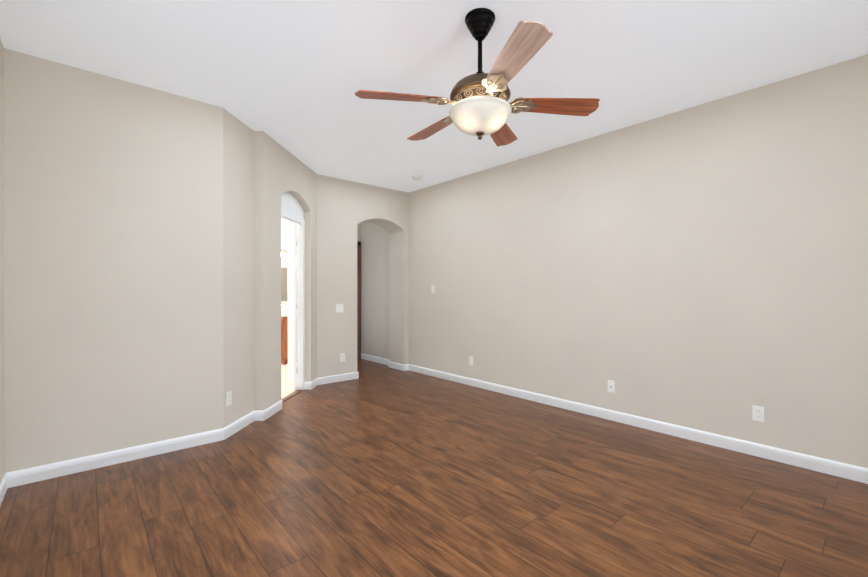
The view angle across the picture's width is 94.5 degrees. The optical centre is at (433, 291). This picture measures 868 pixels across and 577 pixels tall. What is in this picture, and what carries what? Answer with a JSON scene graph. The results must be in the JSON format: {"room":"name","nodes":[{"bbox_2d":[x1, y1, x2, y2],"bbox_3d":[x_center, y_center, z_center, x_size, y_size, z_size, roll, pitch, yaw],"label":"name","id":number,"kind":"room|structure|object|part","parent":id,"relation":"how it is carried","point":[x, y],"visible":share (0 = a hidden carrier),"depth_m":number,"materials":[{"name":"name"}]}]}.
{"room":"empty bedroom","nodes":[
{"label":"empty bedroom","id":0,"kind":"room"},
{"bbox_2d":[0,39,4,482],"bbox_3d":[-0.964,-0.137,0.379,0.200,2.740,5.740,0,0,-41],"label":"wall","id":1,"kind":"structure","parent":0,"point":[2,415],"depth_m":2.43,"materials":[{"name":"paint"}]},
{"bbox_2d":[0,473,7,505],"bbox_3d":[-0.835,1.185,0.396,0.013,0.095,5.590,0,0,-41],"label":"baseboard","id":2,"kind":"structure","parent":1,"relation":"attached to","point":[3,485],"depth_m":2.40,"materials":[{"name":"white wood"}]},
{"bbox_2d":[4,48,253,472],"bbox_3d":[-2.219,-0.144,3.180,1.587,2.740,0.432,0,0,-41],"label":"wall","id":3,"kind":"structure","parent":0,"point":[128,264],"depth_m":2.86,"materials":[{"name":"paint"}]},
{"bbox_2d":[6,428,223,487],"bbox_3d":[-2.202,1.179,2.903,1.244,0.095,0.013,0,0,-41],"label":"baseboard","id":4,"kind":"structure","parent":3,"relation":"attached to","point":[48,471],"depth_m":2.82,"materials":[{"name":"white wood"}]},
{"bbox_2d":[226,391,231,405],"bbox_3d":[-1.729,0.905,3.387,0.011,0.116,0.072,0,0,4],"label":"electrical outlet","id":5,"kind":"object","parent":3,"relation":"attached to","point":[228,398],"visible":1,"depth_m":3.38,"materials":[{"name":"white plastic"}]},
{"bbox_2d":[224,411,254,439],"bbox_3d":[-1.717,1.177,3.556,0.013,0.095,0.495,0,0,4],"label":"baseboard","id":6,"kind":"structure","parent":3,"relation":"attached to","point":[238,425],"depth_m":3.52,"materials":[{"name":"white wood"}]},
{"bbox_2d":[254,131,316,409],"bbox_3d":[-1.613,-0.148,4.501,0.090,2.740,1.414,0,0,4],"label":"wall","id":7,"kind":"structure","parent":0,"point":[279,170],"depth_m":4.00,"materials":[{"name":"paint"}]},
{"bbox_2d":[254,410,264,420],"bbox_3d":[-1.655,1.177,3.793,0.103,0.095,0.013,0,0,4],"label":"baseboard","id":8,"kind":"structure","parent":7,"relation":"attached to","point":[259,415],"depth_m":3.79,"materials":[{"name":"white wood"}]},
{"bbox_2d":[263,400,282,419],"bbox_3d":[-1.597,1.176,3.985,0.013,0.095,0.380,0,0,4],"label":"baseboard","id":9,"kind":"structure","parent":7,"relation":"attached to","point":[273,409],"depth_m":3.98,"materials":[{"name":"white wood"}]},
{"bbox_2d":[283,225,296,389],"bbox_3d":[-1.857,0.197,5.242,0.176,2.023,0.703,0,0,-26],"label":"bathroom door","id":10,"kind":"structure","parent":7,"relation":"in","point":[292,305],"depth_m":5.03,"materials":[{"name":"white wood"}]},
{"bbox_2d":[281,390,301,402],"bbox_3d":[-1.679,1.218,4.592,0.065,0.009,0.700,0,0,4],"label":"trim","id":11,"kind":"structure","parent":7,"relation":"attached to","point":[290,395],"depth_m":4.67,"materials":[{"name":"brown wood"}]},
{"bbox_2d":[281,192,304,389],"bbox_3d":[-1.680,-0.148,4.506,0.074,2.740,1.414,0,0,4],"label":"door frame","id":12,"kind":"structure","parent":7,"relation":"attached to","point":[290,203],"depth_m":4.94,"materials":[{"name":"white"}]},
{"bbox_2d":[304,382,311,389],"bbox_3d":[-1.566,1.173,4.989,0.089,0.095,0.013,0,0,4],"label":"baseboard","id":13,"kind":"structure","parent":7,"relation":"attached to","point":[307,385],"depth_m":4.98,"materials":[{"name":"white wood"}]},
{"bbox_2d":[311,378,317,388],"bbox_3d":[-1.520,1.173,5.099,0.013,0.095,0.214,0,0,4],"label":"baseboard","id":14,"kind":"structure","parent":7,"relation":"attached to","point":[314,383],"depth_m":5.10,"materials":[{"name":"white wood"}]},
{"bbox_2d":[281,363,296,398],"bbox_3d":[-1.919,1.218,5.637,2.840,0.005,3.520,0,0,-41],"label":"floor","id":15,"kind":"structure","parent":0,"point":[287,389],"depth_m":5.26,"materials":[{"name":"white tile"}]},
{"bbox_2d":[281,304,287,364],"bbox_3d":[-2.271,0.708,7.101,1.055,1.014,0.596,0,0,-41],"label":"bathroom vanity","id":16,"kind":"object","parent":15,"relation":"on","point":[284,338],"visible":0.12,"depth_m":6.60,"materials":[{"name":"brown wood"}]},
{"bbox_2d":[281,218,296,306],"bbox_3d":[-3.029,-0.154,6.908,3.000,2.740,0.100,0,0,-41],"label":"wall","id":17,"kind":"structure","parent":0,"point":[286,226],"depth_m":7.17,"materials":[{"name":"paint"}]},
{"bbox_2d":[281,249,287,256],"bbox_3d":[-2.451,-0.671,7.248,0.930,0.138,0.139,0,0,-41],"label":"sconce","id":18,"kind":"object","parent":17,"relation":"attached to","point":[283,252],"visible":0.08,"depth_m":7.06,"materials":[{"name":"silver metal"}]},
{"bbox_2d":[281,267,287,300],"bbox_3d":[-2.441,-0.130,7.341,0.784,0.590,0.014,0,0,-41],"label":"mirror","id":19,"kind":"object","parent":17,"relation":"attached to","point":[284,283],"depth_m":7.14,"materials":[{"name":"clear glass"}]},
{"bbox_2d":[357,223,360,241],"bbox_3d":[-1.735,-0.154,6.974,1.000,2.740,0.100,0,0,-41],"label":"wall","id":20,"kind":"structure","parent":0,"point":[359,232],"depth_m":7.24,"materials":[{"name":"paint"}]},
{"bbox_2d":[357,245,357,358],"bbox_3d":[-1.637,0.190,6.920,0.755,2.028,0.090,0,0,-41],"label":"hall door","id":21,"kind":"structure","parent":20,"relation":"in","point":[357,301],"depth_m":7.17,"materials":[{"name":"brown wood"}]},
{"bbox_2d":[357,241,360,358],"bbox_3d":[-1.663,0.161,6.950,0.895,2.110,0.030,0,0,-41],"label":"door frame","id":22,"kind":"structure","parent":20,"relation":"attached to","point":[359,299],"depth_m":7.21,"materials":[{"name":"brown wood"}]},
{"bbox_2d":[317,174,408,377],"bbox_3d":[-1.014,-0.151,5.918,1.700,2.740,0.400,0,0,-41],"label":"wall","id":23,"kind":"structure","parent":0,"point":[345,208],"depth_m":5.52,"materials":[{"name":"paint"}]},
{"bbox_2d":[318,372,358,384],"bbox_3d":[-1.290,1.173,5.407,0.617,0.095,0.013,0,0,-41],"label":"baseboard","id":24,"kind":"structure","parent":23,"relation":"attached to","point":[337,378],"depth_m":5.40,"materials":[{"name":"white wood"}]},
{"bbox_2d":[336,304,343,312],"bbox_3d":[-1.275,0.230,5.420,0.115,0.116,0.010,0,0,-41],"label":"double light switch","id":25,"kind":"object","parent":23,"relation":"attached to","point":[339,308],"visible":1,"depth_m":5.42,"materials":[{"name":"white plastic"}]},
{"bbox_2d":[340,353,344,361],"bbox_3d":[-1.240,0.900,5.451,0.072,0.116,0.011,0,0,-41],"label":"electrical outlet","id":26,"kind":"object","parent":23,"relation":"attached to","point":[342,357],"visible":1,"depth_m":5.45,"materials":[{"name":"white plastic"}]},
{"bbox_2d":[388,361,403,370],"bbox_3d":[-0.592,1.170,6.280,0.013,0.095,0.413,0,0,-41],"label":"baseboard","id":27,"kind":"structure","parent":23,"relation":"attached to","point":[394,365],"depth_m":6.27,"materials":[{"name":"white wood"}]},
{"bbox_2d":[0,359,867,576],"bbox_3d":[-0.102,1.257,2.711,4.700,0.060,8.720,0,0,-41],"label":"floor","id":28,"kind":"structure","parent":0,"point":[375,469],"depth_m":2.32,"materials":[{"name":"brown wood"}]},
{"bbox_2d":[0,0,867,192],"bbox_3d":[-0.391,-1.564,3.036,4.700,0.100,9.600,0,0,-41],"label":"ceiling","id":29,"kind":"structure","parent":0,"point":[292,77],"depth_m":2.60,"materials":[{"name":"paint"}]},
{"bbox_2d":[412,175,421,179],"bbox_3d":[-0.226,-1.501,5.314,0.132,0.036,0.132,0,0,-41],"label":"smoke detector","id":30,"kind":"object","parent":29,"relation":"attached to","point":[416,177],"visible":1,"depth_m":5.27,"materials":[{"name":"white plastic"}]},
{"bbox_2d":[355,8,599,146],"bbox_3d":[0.246,-1.175,2.255,1.214,0.674,1.292,0,0,-41],"label":"ceiling fan","id":31,"kind":"object","parent":29,"relation":"hanging from","point":[481,106],"visible":1,"depth_m":2.13,"materials":[{"name":"brown wood"}]},
{"bbox_3d":[-0.173,-1.044,2.156,0.495,0.006,0.148,0,12,-8],"label":"blade","id":32,"kind":"part","parent":31,"relation":"part of","materials":[{"name":"brown wood"}]},
{"bbox_3d":[0.004,-1.045,2.572,0.148,0.006,0.495,-15,9,-35],"label":"blade","id":33,"kind":"part","parent":31,"relation":"part of","materials":[{"name":"brown wood"}]},
{"bbox_3d":[0.255,-1.093,2.220,0.332,0.178,0.332,0,0,-41],"label":"motor","id":34,"kind":"part","parent":31,"relation":"part of","materials":[{"name":"brown metal"}]},
{"bbox_3d":[0.255,-0.940,2.220,0.344,0.127,0.344,0,0,-41],"label":"lamp shade","id":35,"kind":"part","parent":31,"relation":"part of","materials":[{"name":"white glass"}]},
{"bbox_3d":[0.427,-1.045,2.616,0.148,0.006,0.495,-13,-5,23],"label":"blade","id":36,"kind":"part","parent":31,"relation":"part of","materials":[{"name":"brown wood"}]},
{"bbox_3d":[0.355,-1.043,1.799,0.148,0.006,0.495,12,-3,-13],"label":"blade","id":37,"kind":"part","parent":31,"relation":"part of","materials":[{"name":"brown wood"}]},
{"bbox_3d":[0.685,-1.044,2.261,0.495,0.006,0.148,0,-12,-5],"label":"blade","id":38,"kind":"part","parent":31,"relation":"part of","materials":[{"name":"brown wood"}]},
{"bbox_2d":[361,54,867,467],"bbox_3d":[1.476,-0.147,4.200,0.200,2.740,8.700,0,0,-41],"label":"wall","id":39,"kind":"structure","parent":0,"point":[703,267],"depth_m":3.38,"materials":[{"name":"paint"}]},
{"bbox_2d":[361,353,388,364],"bbox_3d":[-0.995,1.169,6.879,0.013,0.095,1.020,0,0,-41],"label":"baseboard","id":40,"kind":"structure","parent":39,"relation":"attached to","point":[375,359],"depth_m":6.90,"materials":[{"name":"white wood"}]},
{"bbox_2d":[431,285,434,292],"bbox_3d":[-0.013,-0.031,5.751,0.010,0.116,0.072,0,0,-41],"label":"light switch","id":41,"kind":"object","parent":39,"relation":"attached to","point":[432,288],"visible":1,"depth_m":5.75,"materials":[{"name":"white plastic"}]},
{"bbox_2d":[469,356,472,365],"bbox_3d":[0.479,0.900,5.188,0.011,0.116,0.072,0,0,-41],"label":"electrical outlet","id":42,"kind":"object","parent":39,"relation":"attached to","point":[470,360],"visible":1,"depth_m":5.19,"materials":[{"name":"white plastic"}]},
{"bbox_2d":[608,380,614,392],"bbox_3d":[1.681,0.904,3.803,0.016,0.116,0.072,0,0,-41],"label":"outlet","id":43,"kind":"object","parent":39,"relation":"attached to","point":[611,386],"visible":1,"depth_m":3.80,"materials":[{"name":"white plastic"}]},
{"bbox_2d":[408,364,867,483],"bbox_3d":[1.862,1.177,3.599,0.013,0.095,6.880,0,0,-41],"label":"baseboard","id":44,"kind":"structure","parent":39,"relation":"attached to","point":[836,468],"depth_m":3.34,"materials":[{"name":"white wood"}]},
{"bbox_2d":[752,405,764,421],"bbox_3d":[2.405,0.908,2.975,0.011,0.116,0.072,0,0,-41],"label":"electrical outlet","id":45,"kind":"object","parent":39,"relation":"attached to","point":[758,413],"visible":1,"depth_m":2.97,"materials":[{"name":"white plastic"}]}
]}

